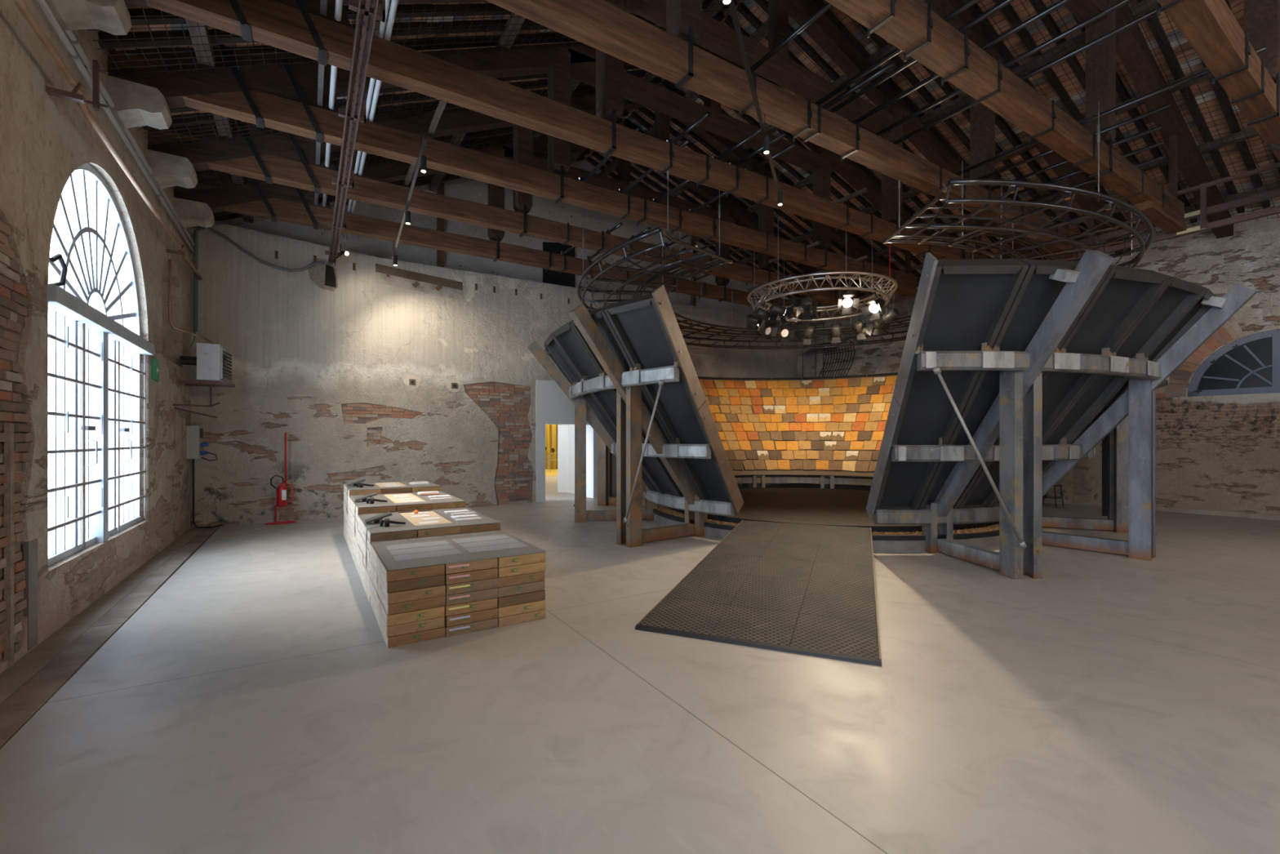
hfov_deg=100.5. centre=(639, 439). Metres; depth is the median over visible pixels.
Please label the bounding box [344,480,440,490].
display board
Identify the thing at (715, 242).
tube
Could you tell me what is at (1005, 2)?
tube
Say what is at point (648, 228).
tube
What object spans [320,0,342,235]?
pipe
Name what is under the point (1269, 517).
baseboard
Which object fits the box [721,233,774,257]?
tube
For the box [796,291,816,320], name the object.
stage light
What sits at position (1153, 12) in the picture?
tube
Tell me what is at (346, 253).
lamp
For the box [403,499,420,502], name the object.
paper sheet
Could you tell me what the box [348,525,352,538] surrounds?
crate
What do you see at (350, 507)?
crate
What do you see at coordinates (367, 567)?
crate
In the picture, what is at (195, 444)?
electrical box
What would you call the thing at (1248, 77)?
roof truss
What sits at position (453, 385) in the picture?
wall anchor
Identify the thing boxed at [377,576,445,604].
crate
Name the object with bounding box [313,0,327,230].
rail
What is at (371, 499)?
ear cup
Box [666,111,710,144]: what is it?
tube
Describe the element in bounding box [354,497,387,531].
headphones
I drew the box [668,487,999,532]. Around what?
deck
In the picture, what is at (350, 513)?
crate
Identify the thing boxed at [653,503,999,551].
base frame
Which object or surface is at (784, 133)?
tube
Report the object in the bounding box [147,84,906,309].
roof truss
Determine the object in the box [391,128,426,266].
track light
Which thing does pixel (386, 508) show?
crate
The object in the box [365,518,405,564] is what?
headphones
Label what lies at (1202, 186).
upright
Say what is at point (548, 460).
bench
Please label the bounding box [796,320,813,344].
stage light
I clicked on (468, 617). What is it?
crate
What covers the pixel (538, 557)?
crate
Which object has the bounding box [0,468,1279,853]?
floor
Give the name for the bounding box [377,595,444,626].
crate
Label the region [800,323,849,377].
grid
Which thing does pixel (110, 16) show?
corbel
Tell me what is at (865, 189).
rail
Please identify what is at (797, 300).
grille
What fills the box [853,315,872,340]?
stage light
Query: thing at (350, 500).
crate
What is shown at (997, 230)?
truss
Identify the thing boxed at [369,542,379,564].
crate
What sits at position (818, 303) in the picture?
upright
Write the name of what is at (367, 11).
channel
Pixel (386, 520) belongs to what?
ear cup
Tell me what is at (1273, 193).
channel
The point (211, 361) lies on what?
wall heater
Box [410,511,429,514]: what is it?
paper sheet
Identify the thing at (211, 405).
wall bracket
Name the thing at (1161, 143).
tube
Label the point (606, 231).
tube
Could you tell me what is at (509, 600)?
crate
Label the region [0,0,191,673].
wall
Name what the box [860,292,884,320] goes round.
stage light
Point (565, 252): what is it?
tube
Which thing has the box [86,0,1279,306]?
ceiling
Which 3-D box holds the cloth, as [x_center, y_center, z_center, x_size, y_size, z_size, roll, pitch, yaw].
[-2.883,1.490,24.613,6.800,0.020,4.000,0,0,-32]
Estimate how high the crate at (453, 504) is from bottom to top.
0.075 m
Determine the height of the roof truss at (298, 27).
3.727 m
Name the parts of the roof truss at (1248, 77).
queen post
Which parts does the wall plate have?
bolt plate, bolt plate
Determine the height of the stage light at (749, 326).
0.481 m
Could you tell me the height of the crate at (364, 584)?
0.076 m
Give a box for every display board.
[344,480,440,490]
[349,491,465,507]
[358,507,500,533]
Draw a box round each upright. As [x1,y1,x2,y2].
[817,302,820,318]
[865,280,868,306]
[1102,435,1107,515]
[1200,182,1206,228]
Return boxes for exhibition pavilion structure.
[527,249,1257,579]
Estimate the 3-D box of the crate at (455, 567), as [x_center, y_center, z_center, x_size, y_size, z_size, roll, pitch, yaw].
[-1.463,0.985,4.396,0.394,0.075,0.606,0,0,-32]
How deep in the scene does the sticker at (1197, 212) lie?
8.70 m
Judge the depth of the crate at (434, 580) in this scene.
3.93 m
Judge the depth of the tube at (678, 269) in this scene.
12.42 m
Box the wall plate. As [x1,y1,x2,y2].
[375,263,463,300]
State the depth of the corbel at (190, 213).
7.91 m
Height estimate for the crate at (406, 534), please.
0.076 m
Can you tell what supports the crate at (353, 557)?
on the floor
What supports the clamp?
attached to the wall at (44, 138)
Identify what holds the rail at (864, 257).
attached to the roof truss at (283, 97)
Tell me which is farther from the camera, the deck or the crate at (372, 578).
the deck
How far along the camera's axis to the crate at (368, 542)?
5.08 m
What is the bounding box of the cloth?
[545,469,557,475]
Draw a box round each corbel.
[44,0,131,35]
[105,75,172,129]
[146,149,197,188]
[173,197,214,228]
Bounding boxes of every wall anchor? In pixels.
[403,375,421,388]
[445,379,462,391]
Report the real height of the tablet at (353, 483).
0.093 m
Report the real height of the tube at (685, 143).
0.125 m
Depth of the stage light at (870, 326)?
10.65 m
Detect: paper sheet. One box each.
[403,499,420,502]
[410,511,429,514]
[410,514,430,517]
[417,520,439,524]
[421,516,441,519]
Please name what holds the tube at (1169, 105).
on the roof truss at (672, 55)
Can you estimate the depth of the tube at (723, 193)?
8.85 m
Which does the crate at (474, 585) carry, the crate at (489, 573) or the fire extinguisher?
the crate at (489, 573)
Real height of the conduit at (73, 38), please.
0.060 m
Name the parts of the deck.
deck plate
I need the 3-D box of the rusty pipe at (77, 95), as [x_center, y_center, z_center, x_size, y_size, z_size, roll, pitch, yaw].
[-4.104,-2.673,3.626,0.196,0.146,12.500,0,0,-32]
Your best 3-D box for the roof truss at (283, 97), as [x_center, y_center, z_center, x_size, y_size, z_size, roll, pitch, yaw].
[2.021,-5.168,9.864,17.399,3.727,0.257,0,0,-32]
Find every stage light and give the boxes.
[746,306,764,332]
[746,322,766,336]
[755,301,777,328]
[759,323,777,339]
[769,296,794,324]
[777,324,795,342]
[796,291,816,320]
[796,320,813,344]
[827,319,844,343]
[837,289,859,314]
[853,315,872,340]
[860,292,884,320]
[866,311,885,334]
[875,302,898,329]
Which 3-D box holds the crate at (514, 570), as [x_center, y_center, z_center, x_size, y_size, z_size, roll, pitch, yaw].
[-1.116,1.064,4.604,0.394,0.075,0.606,0,0,-32]
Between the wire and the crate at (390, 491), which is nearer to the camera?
the crate at (390, 491)
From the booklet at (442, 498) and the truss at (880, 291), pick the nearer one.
the booklet at (442, 498)
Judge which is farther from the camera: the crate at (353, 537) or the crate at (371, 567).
the crate at (353, 537)
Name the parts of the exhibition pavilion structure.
splice plate, splice plate, post, panel, splice plate, post, panel, post, splice plate, panel, rail, post, rail, splice plate, post, panel, tie rod, splice plate, short post, short post, rail, panel, splice plate, edge plate, short post, short post, panel, edge plate, panel, short post, short post, panel, panel, panel, short post, short post, panel, panel, edge plate, splice plate, edge plate, short post, splice plate, short post, panel, splice plate, rail, tie rod, splice plate, splice plate, post, panel, post, splice plate, panel, splice plate, splice plate, rail, rail, splice plate, panel, post, splice plate, post, panel, post, splice plate, post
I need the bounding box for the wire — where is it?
[190,274,195,346]
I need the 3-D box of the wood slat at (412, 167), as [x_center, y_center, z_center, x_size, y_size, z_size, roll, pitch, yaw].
[-3.350,-3.950,7.812,0.060,0.050,1.000,0,0,-32]
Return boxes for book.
[417,490,439,494]
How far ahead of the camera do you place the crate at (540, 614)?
4.34 m
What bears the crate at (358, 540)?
on the crate at (359, 550)
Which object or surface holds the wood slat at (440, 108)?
on the roof truss at (283, 97)
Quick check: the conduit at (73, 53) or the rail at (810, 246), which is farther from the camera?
the rail at (810, 246)
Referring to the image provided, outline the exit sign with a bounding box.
[151,357,159,381]
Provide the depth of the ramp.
4.81 m
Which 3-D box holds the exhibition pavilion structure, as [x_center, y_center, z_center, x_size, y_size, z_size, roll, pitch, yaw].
[3.505,-0.177,10.410,10.840,3.353,10.840,0,0,-23]
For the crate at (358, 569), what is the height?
0.076 m
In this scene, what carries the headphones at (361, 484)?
on the display board at (402, 484)
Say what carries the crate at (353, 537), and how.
on the crate at (353, 544)
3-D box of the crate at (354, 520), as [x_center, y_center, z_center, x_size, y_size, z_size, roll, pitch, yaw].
[-3.239,0.984,6.465,0.402,0.076,0.744,0,0,-32]
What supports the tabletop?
on the crate at (455, 567)
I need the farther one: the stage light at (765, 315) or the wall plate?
the wall plate
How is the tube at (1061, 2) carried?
on the roof truss at (672, 55)
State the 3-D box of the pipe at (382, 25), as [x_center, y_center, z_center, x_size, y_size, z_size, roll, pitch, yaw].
[-2.804,-3.880,5.618,0.044,0.044,10.900,0,0,-32]
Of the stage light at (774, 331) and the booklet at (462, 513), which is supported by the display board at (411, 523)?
the booklet at (462, 513)
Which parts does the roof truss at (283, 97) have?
queen post, king post, queen post, post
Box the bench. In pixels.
[546,453,557,471]
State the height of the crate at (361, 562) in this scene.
0.076 m
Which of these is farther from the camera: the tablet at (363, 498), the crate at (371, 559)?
the tablet at (363, 498)
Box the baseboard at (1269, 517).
[809,483,1279,520]
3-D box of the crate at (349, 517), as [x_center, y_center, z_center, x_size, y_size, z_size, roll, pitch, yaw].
[-3.634,1.064,7.106,0.400,0.076,0.744,0,0,-32]
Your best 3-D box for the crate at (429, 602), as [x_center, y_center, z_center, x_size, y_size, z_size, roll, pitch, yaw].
[-1.802,1.223,4.181,0.400,0.076,0.606,0,0,-32]
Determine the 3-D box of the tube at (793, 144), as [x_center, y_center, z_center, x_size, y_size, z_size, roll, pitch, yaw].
[1.799,-3.915,7.498,0.117,0.125,1.010,0,0,-32]
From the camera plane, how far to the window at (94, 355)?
5.09 m
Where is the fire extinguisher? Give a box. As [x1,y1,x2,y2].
[264,432,296,524]
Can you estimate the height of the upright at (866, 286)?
0.720 m
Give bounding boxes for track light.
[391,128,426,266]
[722,0,782,205]
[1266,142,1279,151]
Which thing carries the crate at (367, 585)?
on the crate at (364, 584)
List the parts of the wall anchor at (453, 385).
anchor plate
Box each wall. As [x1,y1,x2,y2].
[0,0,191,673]
[191,222,797,528]
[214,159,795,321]
[797,200,1279,515]
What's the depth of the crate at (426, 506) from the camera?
6.37 m
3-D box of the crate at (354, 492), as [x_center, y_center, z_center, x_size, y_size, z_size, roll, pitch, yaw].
[-3.988,0.746,7.678,0.400,0.076,0.606,0,0,-32]
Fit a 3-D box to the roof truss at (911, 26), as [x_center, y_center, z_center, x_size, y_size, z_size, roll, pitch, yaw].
[4.422,-5.168,6.023,17.399,3.727,0.257,0,0,-32]
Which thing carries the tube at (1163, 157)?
on the roof truss at (672, 55)
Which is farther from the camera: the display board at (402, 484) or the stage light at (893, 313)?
the stage light at (893, 313)
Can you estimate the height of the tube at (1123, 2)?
0.125 m
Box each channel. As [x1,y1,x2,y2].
[324,0,385,266]
[779,188,1279,320]
[780,205,1279,328]
[801,162,1279,300]
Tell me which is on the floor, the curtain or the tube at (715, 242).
the curtain
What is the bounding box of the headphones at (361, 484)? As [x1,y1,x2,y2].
[346,481,374,495]
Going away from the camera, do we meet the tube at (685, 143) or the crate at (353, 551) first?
the crate at (353, 551)
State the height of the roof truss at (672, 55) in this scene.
3.727 m
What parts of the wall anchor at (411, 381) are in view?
anchor plate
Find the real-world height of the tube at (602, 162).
0.125 m
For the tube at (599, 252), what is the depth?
11.41 m
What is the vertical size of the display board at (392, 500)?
0.012 m
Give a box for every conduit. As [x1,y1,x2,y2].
[37,0,195,254]
[64,29,195,247]
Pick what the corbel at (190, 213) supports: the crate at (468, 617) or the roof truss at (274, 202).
the roof truss at (274, 202)
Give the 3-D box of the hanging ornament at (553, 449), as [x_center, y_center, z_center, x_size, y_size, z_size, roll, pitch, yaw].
[-3.773,-0.993,23.125,0.144,3.014,0.167,0,0,-32]
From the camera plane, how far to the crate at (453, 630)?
4.13 m
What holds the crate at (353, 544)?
on the crate at (353, 551)
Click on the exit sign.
(155, 362)
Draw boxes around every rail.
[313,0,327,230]
[747,274,792,291]
[768,240,820,262]
[801,186,868,219]
[815,255,868,272]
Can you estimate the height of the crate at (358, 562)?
0.076 m
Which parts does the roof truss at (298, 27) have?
queen post, king post, queen post, post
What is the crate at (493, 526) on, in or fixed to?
on the crate
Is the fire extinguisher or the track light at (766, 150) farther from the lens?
the fire extinguisher
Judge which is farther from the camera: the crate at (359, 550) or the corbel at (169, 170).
the corbel at (169, 170)
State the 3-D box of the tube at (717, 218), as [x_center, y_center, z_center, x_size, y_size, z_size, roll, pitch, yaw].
[0.935,-3.915,10.201,0.117,0.125,1.710,0,0,-32]
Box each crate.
[346,487,381,495]
[348,496,353,506]
[348,502,353,512]
[348,507,352,519]
[348,513,352,525]
[348,519,352,532]
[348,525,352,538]
[348,537,352,551]
[352,502,395,515]
[352,508,359,520]
[352,514,357,528]
[352,521,358,534]
[352,527,357,542]
[352,533,357,549]
[352,540,357,556]
[352,546,357,562]
[352,552,357,570]
[357,515,364,529]
[357,522,363,537]
[357,529,363,545]
[357,537,363,553]
[357,543,363,561]
[357,551,363,568]
[357,558,363,577]
[357,564,363,585]
[362,539,369,559]
[362,563,370,585]
[363,524,417,542]
[363,531,370,550]
[363,548,369,566]
[363,555,370,577]
[363,572,369,594]
[363,579,370,603]
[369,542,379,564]
[369,552,377,573]
[369,560,377,583]
[369,577,377,602]
[369,586,377,612]
[370,571,377,593]
[370,598,377,622]
[377,555,444,582]
[377,565,444,592]
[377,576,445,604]
[377,585,445,614]
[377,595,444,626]
[377,604,444,636]
[377,616,444,648]
[381,487,411,493]
[395,503,432,511]
[411,486,440,492]
[417,526,460,537]
[432,502,465,509]
[444,557,497,573]
[444,567,497,584]
[444,577,497,595]
[444,597,497,616]
[444,607,497,626]
[444,617,497,636]
[445,587,497,605]
[460,523,500,533]
[497,551,545,567]
[497,561,545,577]
[497,571,544,586]
[497,580,544,597]
[497,590,545,607]
[497,600,545,617]
[497,608,545,626]
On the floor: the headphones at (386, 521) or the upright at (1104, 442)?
the upright at (1104, 442)
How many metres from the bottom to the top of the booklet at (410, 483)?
0.012 m
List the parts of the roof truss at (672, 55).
queen post, queen post, post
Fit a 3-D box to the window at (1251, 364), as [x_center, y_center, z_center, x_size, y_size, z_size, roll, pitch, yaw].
[11.874,-1.455,9.905,0.136,1.210,2.429,0,0,-37]
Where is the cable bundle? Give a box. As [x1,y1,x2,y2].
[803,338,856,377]
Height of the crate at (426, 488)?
0.075 m
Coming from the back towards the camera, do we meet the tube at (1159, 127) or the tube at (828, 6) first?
the tube at (1159, 127)
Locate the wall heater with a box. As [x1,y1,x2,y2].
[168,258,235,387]
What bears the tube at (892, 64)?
on the roof truss at (672, 55)
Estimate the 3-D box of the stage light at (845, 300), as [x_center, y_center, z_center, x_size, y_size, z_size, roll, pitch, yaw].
[3.609,-2.382,9.287,0.340,0.418,0.411,0,0,10]
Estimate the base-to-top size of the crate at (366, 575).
0.076 m
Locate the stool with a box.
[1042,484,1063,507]
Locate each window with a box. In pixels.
[46,163,154,566]
[1186,328,1279,396]
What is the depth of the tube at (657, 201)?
8.42 m
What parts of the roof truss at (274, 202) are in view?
queen post, king post, queen post, post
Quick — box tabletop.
[371,529,545,570]
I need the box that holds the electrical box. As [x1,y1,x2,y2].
[186,425,222,528]
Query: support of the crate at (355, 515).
on the crate at (354, 520)
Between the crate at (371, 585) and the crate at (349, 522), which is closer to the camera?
the crate at (371, 585)
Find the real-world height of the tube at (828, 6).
0.125 m
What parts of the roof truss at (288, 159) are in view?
queen post, king post, queen post, post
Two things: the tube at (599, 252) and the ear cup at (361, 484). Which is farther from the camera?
the tube at (599, 252)
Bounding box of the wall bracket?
[173,385,220,417]
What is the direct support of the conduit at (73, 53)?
attached to the wall at (44, 138)
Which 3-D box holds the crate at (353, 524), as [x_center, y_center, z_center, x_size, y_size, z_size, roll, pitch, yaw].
[-3.235,1.064,6.469,0.402,0.076,0.744,0,0,-32]
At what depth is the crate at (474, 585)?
4.13 m
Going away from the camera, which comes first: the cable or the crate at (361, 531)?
the crate at (361, 531)
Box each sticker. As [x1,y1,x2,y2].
[1176,225,1204,235]
[1184,209,1199,217]
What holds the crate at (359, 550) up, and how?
on the crate at (361, 562)
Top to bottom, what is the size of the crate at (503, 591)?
0.075 m
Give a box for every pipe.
[12,0,202,279]
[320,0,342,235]
[342,0,390,238]
[346,0,398,239]
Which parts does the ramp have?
grating plate, plate, grating plate, grating plate, grating plate, grating plate, grating plate, grating plate, grating plate, grating plate, grating plate, grating plate, grating plate, grating plate, grating plate, grating plate, plate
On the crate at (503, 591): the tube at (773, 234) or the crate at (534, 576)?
the crate at (534, 576)
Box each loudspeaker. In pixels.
[768,320,780,333]
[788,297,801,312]
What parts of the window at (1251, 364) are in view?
pane, pane, pane, pane, pane, pane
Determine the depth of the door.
14.98 m
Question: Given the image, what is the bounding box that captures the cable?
[194,226,324,332]
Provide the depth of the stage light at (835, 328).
11.47 m
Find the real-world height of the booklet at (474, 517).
0.012 m
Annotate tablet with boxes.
[346,479,365,485]
[354,492,377,501]
[364,511,391,523]
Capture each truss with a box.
[106,42,931,295]
[124,0,1046,260]
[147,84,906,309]
[173,124,863,319]
[484,0,1131,259]
[577,101,1154,349]
[746,218,897,321]
[825,0,1233,238]
[1156,0,1279,160]
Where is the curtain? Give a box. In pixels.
[545,424,560,469]
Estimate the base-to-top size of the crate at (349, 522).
0.076 m
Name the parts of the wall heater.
casing, frame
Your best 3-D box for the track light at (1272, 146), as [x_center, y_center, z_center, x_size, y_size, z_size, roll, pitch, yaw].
[8.767,-3.383,6.637,3.384,0.434,0.066,0,0,-19]
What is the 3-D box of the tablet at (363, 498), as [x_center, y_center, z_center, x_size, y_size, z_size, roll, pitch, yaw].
[-3.430,0.729,6.653,0.278,0.093,0.178,0,0,-41]
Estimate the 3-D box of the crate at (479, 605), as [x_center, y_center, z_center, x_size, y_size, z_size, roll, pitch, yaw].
[-1.462,1.302,4.391,0.394,0.075,0.606,0,0,-32]
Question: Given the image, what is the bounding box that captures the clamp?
[84,58,108,111]
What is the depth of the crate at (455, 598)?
4.13 m
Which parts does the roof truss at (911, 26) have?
queen post, post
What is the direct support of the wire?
hanging from the rusty pipe at (77, 95)
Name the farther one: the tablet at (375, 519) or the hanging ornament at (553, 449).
the hanging ornament at (553, 449)
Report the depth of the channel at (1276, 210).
8.97 m
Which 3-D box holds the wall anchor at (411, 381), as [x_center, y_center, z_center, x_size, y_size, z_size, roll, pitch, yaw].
[-4.692,-1.178,10.985,0.348,0.276,0.050,0,0,-35]
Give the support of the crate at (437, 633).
on the floor
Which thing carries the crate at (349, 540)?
on the crate
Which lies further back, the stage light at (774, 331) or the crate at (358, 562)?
the stage light at (774, 331)
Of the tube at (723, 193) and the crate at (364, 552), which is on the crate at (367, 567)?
the crate at (364, 552)
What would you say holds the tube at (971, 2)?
on the roof truss at (672, 55)
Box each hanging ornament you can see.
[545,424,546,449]
[551,424,555,450]
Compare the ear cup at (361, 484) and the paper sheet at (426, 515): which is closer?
the paper sheet at (426, 515)
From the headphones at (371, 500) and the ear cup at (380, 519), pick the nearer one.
the ear cup at (380, 519)
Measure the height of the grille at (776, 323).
0.200 m
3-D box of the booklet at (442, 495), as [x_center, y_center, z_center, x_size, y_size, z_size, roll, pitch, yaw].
[-2.704,0.769,7.174,0.260,0.012,0.130,0,0,-33]
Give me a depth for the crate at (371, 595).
4.57 m
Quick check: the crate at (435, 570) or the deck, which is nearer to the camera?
the crate at (435, 570)
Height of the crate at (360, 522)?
0.076 m
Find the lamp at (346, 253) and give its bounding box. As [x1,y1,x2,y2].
[336,250,348,258]
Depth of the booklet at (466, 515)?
5.82 m
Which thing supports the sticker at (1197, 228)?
attached to the channel at (1276, 210)
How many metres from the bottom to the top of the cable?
1.826 m
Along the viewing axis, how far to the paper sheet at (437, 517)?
5.70 m
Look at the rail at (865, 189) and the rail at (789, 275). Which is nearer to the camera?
the rail at (865, 189)
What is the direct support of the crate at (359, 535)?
on the crate at (358, 540)
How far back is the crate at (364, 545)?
5.12 m
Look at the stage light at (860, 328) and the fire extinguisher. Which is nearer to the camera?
the fire extinguisher
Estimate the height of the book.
0.028 m
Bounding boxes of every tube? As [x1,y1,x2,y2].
[560,245,575,255]
[578,126,640,182]
[586,251,600,260]
[604,222,622,234]
[617,138,689,194]
[630,226,650,238]
[652,179,689,203]
[664,217,719,247]
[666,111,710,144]
[667,256,710,273]
[688,191,725,213]
[690,226,748,253]
[692,260,740,280]
[711,126,765,159]
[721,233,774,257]
[729,131,786,165]
[742,2,832,73]
[745,142,796,171]
[810,0,980,105]
[821,60,895,109]
[826,0,1014,113]
[847,0,1071,124]
[871,0,1133,135]
[888,6,1163,144]
[950,45,1266,175]
[977,103,1171,178]
[987,124,1162,191]
[999,140,1164,198]
[1027,155,1166,201]
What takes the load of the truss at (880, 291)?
hanging from the roof truss at (283, 97)
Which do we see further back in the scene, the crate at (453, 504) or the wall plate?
the wall plate
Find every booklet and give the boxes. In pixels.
[409,483,429,484]
[427,494,450,497]
[429,497,453,500]
[444,509,469,513]
[450,511,476,515]
[450,514,478,518]
[454,516,482,521]
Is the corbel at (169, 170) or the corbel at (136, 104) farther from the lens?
the corbel at (169, 170)
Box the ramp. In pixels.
[635,520,881,666]
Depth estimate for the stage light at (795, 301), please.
11.57 m
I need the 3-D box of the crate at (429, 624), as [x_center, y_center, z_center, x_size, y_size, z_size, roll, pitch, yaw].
[-1.808,1.382,4.179,0.400,0.076,0.606,0,0,-32]
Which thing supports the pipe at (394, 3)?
on the roof truss at (672, 55)
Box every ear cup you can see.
[359,481,363,487]
[369,497,373,503]
[379,518,382,526]
[384,518,389,526]
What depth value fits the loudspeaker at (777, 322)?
11.43 m
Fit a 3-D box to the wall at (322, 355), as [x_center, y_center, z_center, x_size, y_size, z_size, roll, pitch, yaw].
[-1.209,-1.111,13.797,16.969,5.905,0.437,0,0,-36]
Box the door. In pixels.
[557,424,568,492]
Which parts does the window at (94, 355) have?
pane, pane, pane, pane, pane, pane, pane, pane, pane, pane, pane, pane, pane, pane, pane, pane, pane, pane, pane, pane, pane, pane, pane, pane, pane, pane, pane, pane, pane, pane, pane, pane, pane, pull handle, pane, pane, pane, pane, pane, pane, pane, pane, pane, pane, pane, pane, pane, pane, pane, pane, pane, pull handle, pane, pane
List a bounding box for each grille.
[773,321,778,331]
[795,298,800,306]
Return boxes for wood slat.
[404,164,416,185]
[427,100,446,137]
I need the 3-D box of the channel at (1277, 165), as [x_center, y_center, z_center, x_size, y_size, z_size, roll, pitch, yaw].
[8.910,-4.100,8.989,0.080,0.050,17.800,0,0,-32]
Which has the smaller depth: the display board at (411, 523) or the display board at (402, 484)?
the display board at (411, 523)
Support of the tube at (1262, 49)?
on the roof truss at (672, 55)
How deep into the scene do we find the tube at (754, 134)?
7.07 m
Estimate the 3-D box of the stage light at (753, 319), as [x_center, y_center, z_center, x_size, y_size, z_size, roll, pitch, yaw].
[2.275,-2.343,10.394,0.401,0.482,0.340,0,0,22]
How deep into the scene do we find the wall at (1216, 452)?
10.60 m
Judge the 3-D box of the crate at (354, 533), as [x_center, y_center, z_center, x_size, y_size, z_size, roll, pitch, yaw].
[-3.234,1.143,6.463,0.402,0.076,0.744,0,0,-32]
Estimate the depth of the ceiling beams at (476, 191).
12.61 m
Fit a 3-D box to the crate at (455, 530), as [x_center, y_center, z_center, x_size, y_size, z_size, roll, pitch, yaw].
[-2.129,0.905,5.468,0.394,0.075,0.700,0,0,-32]
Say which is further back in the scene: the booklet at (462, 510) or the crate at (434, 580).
the booklet at (462, 510)
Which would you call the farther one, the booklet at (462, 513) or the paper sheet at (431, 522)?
the booklet at (462, 513)
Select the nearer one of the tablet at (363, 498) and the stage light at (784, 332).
the tablet at (363, 498)
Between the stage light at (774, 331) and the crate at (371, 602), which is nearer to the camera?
the crate at (371, 602)
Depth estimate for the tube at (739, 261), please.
12.85 m
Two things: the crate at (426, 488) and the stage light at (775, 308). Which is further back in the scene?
the stage light at (775, 308)

